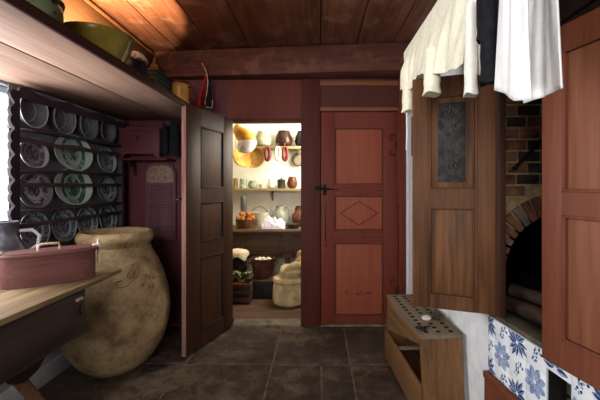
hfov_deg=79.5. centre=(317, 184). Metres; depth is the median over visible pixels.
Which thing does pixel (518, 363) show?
tiled wall
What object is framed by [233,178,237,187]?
jar
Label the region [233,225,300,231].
countertop
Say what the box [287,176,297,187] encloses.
jar
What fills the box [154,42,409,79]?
ceiling beam
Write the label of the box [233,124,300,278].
wall
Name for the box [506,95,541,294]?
oven
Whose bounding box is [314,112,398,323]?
door
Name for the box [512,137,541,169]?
bar
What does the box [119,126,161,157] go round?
wall box
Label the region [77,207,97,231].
plate
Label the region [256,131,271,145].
jar
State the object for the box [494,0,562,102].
hanging cloth
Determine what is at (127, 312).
storage jar
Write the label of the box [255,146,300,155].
wall shelf
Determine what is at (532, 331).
hearth
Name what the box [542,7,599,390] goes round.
door
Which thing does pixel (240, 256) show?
tub
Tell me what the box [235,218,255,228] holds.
basket
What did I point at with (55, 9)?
tureen
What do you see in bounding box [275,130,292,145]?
jar
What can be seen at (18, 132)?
plate rack
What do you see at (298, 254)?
sack
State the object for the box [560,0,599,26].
trim
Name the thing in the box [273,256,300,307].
sack
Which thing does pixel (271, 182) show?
jar
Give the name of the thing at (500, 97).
trim
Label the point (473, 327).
wall
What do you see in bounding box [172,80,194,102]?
tankard
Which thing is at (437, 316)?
twigs
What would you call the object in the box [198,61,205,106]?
strip
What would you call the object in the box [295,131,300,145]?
jar
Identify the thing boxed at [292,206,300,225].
jug
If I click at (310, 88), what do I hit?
door frame post
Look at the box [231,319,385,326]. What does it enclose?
trim
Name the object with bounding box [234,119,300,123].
trim
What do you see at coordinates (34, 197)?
plate
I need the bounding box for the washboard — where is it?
[145,162,177,239]
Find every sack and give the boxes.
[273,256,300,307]
[296,250,300,258]
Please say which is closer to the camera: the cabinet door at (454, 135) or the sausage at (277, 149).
the cabinet door at (454, 135)
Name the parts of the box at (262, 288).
lid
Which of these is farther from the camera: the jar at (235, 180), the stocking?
the jar at (235, 180)
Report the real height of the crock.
0.210 m
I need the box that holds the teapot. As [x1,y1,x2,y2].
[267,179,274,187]
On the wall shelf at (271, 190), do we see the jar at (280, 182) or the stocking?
the jar at (280, 182)
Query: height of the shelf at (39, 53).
0.040 m
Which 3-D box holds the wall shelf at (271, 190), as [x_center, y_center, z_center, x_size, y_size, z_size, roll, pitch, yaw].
[-0.565,0.115,4.277,1.770,0.150,0.235,0,0,0]
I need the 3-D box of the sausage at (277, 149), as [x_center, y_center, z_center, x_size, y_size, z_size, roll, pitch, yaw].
[-0.454,-0.373,4.118,0.082,0.212,0.095,0,0,0]
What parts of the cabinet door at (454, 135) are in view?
panel, panel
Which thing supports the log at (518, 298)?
on the hearth
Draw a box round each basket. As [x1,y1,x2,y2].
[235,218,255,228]
[248,147,264,167]
[292,153,300,165]
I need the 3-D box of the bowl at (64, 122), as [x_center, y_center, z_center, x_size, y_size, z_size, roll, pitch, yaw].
[-1.577,-0.408,2.210,0.058,0.192,0.192,0,0,0]
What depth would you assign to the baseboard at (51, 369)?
2.11 m
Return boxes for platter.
[54,134,92,170]
[54,168,92,204]
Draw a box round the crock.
[248,255,277,278]
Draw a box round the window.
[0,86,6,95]
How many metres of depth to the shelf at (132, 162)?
2.86 m
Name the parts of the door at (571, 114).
panel, panel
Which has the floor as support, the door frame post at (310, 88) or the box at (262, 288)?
the box at (262, 288)
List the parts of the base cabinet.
leg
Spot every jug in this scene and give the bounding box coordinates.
[0,220,41,251]
[270,205,289,225]
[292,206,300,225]
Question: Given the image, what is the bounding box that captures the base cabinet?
[233,225,300,263]
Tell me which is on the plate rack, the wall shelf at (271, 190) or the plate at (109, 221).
the plate at (109, 221)
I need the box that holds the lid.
[421,315,430,320]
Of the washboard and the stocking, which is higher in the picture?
the stocking
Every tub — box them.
[233,248,248,278]
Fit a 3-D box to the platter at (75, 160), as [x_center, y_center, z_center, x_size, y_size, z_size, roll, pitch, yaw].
[-1.579,-0.209,2.330,0.044,0.234,0.360,0,0,0]
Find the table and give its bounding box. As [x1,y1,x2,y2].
[0,268,121,399]
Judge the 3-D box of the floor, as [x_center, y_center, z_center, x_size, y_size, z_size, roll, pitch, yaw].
[-0.435,1.220,1.475,2.370,0.101,5.950,0,0,0]
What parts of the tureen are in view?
lid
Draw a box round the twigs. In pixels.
[430,310,445,320]
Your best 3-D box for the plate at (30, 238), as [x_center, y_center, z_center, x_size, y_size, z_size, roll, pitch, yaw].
[-1.579,0.249,2.005,0.041,0.204,0.215,0,0,0]
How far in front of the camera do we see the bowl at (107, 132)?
2.71 m
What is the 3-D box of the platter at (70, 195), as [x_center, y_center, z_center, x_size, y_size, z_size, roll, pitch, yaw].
[-1.579,0.007,2.330,0.045,0.244,0.360,0,0,0]
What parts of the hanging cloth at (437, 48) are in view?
leg, leg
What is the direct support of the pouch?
hanging from the shelf at (39, 53)
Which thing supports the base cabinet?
on the floor
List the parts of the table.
leg, drawer, drop handle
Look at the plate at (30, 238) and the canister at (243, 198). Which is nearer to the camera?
the plate at (30, 238)
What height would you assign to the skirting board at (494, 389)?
0.388 m
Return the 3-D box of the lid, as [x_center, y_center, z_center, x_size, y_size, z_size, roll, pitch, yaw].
[0.593,0.727,1.970,0.052,0.014,0.052,0,0,0]
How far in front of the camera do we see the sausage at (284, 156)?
4.07 m
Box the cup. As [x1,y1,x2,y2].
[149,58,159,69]
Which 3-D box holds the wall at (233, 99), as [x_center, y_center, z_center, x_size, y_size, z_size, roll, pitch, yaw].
[-0.440,0.020,3.044,2.480,2.300,0.112,0,0,0]
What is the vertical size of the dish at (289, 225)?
0.050 m
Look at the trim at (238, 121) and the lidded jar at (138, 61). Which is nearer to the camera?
the lidded jar at (138, 61)
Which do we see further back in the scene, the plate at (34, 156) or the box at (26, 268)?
the plate at (34, 156)
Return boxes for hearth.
[490,284,541,347]
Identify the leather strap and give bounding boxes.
[202,63,212,107]
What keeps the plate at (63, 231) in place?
on the plate rack
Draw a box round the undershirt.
[463,0,479,97]
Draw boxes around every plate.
[20,137,48,167]
[20,172,52,207]
[20,212,49,247]
[51,209,76,241]
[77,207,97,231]
[97,148,116,172]
[97,176,116,201]
[99,205,116,227]
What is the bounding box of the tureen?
[26,0,65,23]
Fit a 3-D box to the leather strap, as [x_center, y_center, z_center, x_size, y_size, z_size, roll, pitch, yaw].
[-0.872,-0.785,2.835,0.104,0.372,0.059,0,0,0]
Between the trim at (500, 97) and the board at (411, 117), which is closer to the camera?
the trim at (500, 97)
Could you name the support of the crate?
on the floor
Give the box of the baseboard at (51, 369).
[0,353,71,399]
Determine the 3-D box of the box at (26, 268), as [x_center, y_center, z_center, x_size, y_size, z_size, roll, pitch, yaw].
[-1.212,0.346,1.632,0.388,0.176,0.174,0,0,-40]
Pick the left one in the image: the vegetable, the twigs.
the vegetable
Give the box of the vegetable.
[233,270,251,281]
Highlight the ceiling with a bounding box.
[92,0,436,51]
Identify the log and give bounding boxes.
[506,295,541,324]
[508,283,541,305]
[518,298,541,306]
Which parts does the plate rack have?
plate rail, plate rail, plate rail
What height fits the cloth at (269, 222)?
0.144 m
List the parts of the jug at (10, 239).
handle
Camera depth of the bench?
1.84 m
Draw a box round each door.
[178,104,232,356]
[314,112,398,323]
[542,7,599,390]
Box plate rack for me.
[7,84,124,247]
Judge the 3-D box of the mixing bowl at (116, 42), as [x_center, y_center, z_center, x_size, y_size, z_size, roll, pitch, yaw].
[-1.085,-0.648,1.775,0.328,0.170,0.328,0,0,0]
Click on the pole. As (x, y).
(401, 62)
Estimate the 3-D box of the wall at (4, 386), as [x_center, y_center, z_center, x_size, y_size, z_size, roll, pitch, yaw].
[-1.660,0.020,0.750,0.080,2.300,4.500,0,0,0]
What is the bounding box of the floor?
[24,299,416,399]
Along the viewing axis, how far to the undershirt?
0.97 m
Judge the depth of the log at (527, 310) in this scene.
1.41 m
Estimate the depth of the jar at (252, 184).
4.23 m
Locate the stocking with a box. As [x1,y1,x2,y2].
[476,0,498,86]
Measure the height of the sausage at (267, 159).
0.212 m
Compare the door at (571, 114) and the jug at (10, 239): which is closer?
the door at (571, 114)
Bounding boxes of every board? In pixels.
[411,117,411,155]
[483,370,519,399]
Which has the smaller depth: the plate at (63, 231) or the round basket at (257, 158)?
the plate at (63, 231)
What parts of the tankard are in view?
lid, handle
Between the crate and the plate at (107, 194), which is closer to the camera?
the plate at (107, 194)
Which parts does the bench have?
panel, panel, seat, panel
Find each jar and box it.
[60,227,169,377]
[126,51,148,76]
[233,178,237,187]
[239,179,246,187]
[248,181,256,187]
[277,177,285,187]
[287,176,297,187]
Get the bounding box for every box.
[0,239,99,289]
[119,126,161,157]
[147,68,172,91]
[250,275,275,298]
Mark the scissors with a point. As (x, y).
(419, 326)
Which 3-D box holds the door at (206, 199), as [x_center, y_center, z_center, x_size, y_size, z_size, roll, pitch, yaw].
[-0.822,0.306,2.699,0.057,1.703,0.600,0,0,18]
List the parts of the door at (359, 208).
panel, panel, panel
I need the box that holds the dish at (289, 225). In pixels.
[286,223,299,228]
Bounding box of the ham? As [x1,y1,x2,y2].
[233,124,256,152]
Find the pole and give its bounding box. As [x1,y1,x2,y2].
[399,56,403,65]
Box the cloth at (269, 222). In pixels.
[261,216,284,228]
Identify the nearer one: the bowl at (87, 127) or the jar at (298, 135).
the bowl at (87, 127)
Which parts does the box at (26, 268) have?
handle, lid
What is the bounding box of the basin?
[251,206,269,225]
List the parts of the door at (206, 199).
panel, panel, panel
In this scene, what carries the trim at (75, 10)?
attached to the wall at (4, 386)
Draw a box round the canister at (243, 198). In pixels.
[241,191,245,211]
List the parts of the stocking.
stocking leg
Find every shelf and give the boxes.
[0,0,191,119]
[119,158,175,175]
[233,188,300,200]
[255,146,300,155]
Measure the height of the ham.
0.310 m
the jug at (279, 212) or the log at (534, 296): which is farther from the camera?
the jug at (279, 212)
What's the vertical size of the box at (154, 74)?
0.172 m
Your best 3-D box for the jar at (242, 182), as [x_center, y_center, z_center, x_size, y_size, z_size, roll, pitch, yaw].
[-0.886,-0.018,4.270,0.092,0.115,0.092,0,0,0]
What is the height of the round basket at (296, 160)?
0.169 m
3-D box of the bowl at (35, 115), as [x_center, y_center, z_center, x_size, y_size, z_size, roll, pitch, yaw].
[-1.577,-0.410,1.970,0.058,0.196,0.196,0,0,0]
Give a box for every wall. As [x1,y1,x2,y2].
[0,80,122,392]
[123,80,320,324]
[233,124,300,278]
[406,0,596,399]
[488,315,599,399]
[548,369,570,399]
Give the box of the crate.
[233,279,253,303]
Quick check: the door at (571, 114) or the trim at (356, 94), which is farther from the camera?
the trim at (356, 94)
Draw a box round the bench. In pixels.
[385,294,464,399]
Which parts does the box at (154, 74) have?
lid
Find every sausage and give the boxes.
[264,143,270,161]
[274,143,280,161]
[281,146,288,161]
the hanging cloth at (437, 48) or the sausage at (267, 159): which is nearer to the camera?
the hanging cloth at (437, 48)
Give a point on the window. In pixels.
(3, 90)
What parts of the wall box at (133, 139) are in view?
foot rail, lid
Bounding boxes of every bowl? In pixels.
[20,92,48,127]
[50,108,75,133]
[63,21,134,62]
[76,111,97,138]
[98,122,115,142]
[233,148,250,167]
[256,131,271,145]
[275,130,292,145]
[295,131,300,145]
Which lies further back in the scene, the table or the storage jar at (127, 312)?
the storage jar at (127, 312)
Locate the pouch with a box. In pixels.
[161,118,178,155]
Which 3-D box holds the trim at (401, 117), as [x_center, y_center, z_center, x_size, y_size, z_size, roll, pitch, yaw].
[0.692,0.130,3.031,0.073,2.080,0.138,0,0,0]
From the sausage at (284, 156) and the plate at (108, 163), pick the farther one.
the sausage at (284, 156)
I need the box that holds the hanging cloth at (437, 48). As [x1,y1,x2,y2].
[400,0,468,149]
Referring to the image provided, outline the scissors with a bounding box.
[415,325,432,330]
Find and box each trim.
[61,0,155,67]
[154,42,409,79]
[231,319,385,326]
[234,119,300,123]
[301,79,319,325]
[320,77,398,111]
[397,77,405,294]
[496,91,505,317]
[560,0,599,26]

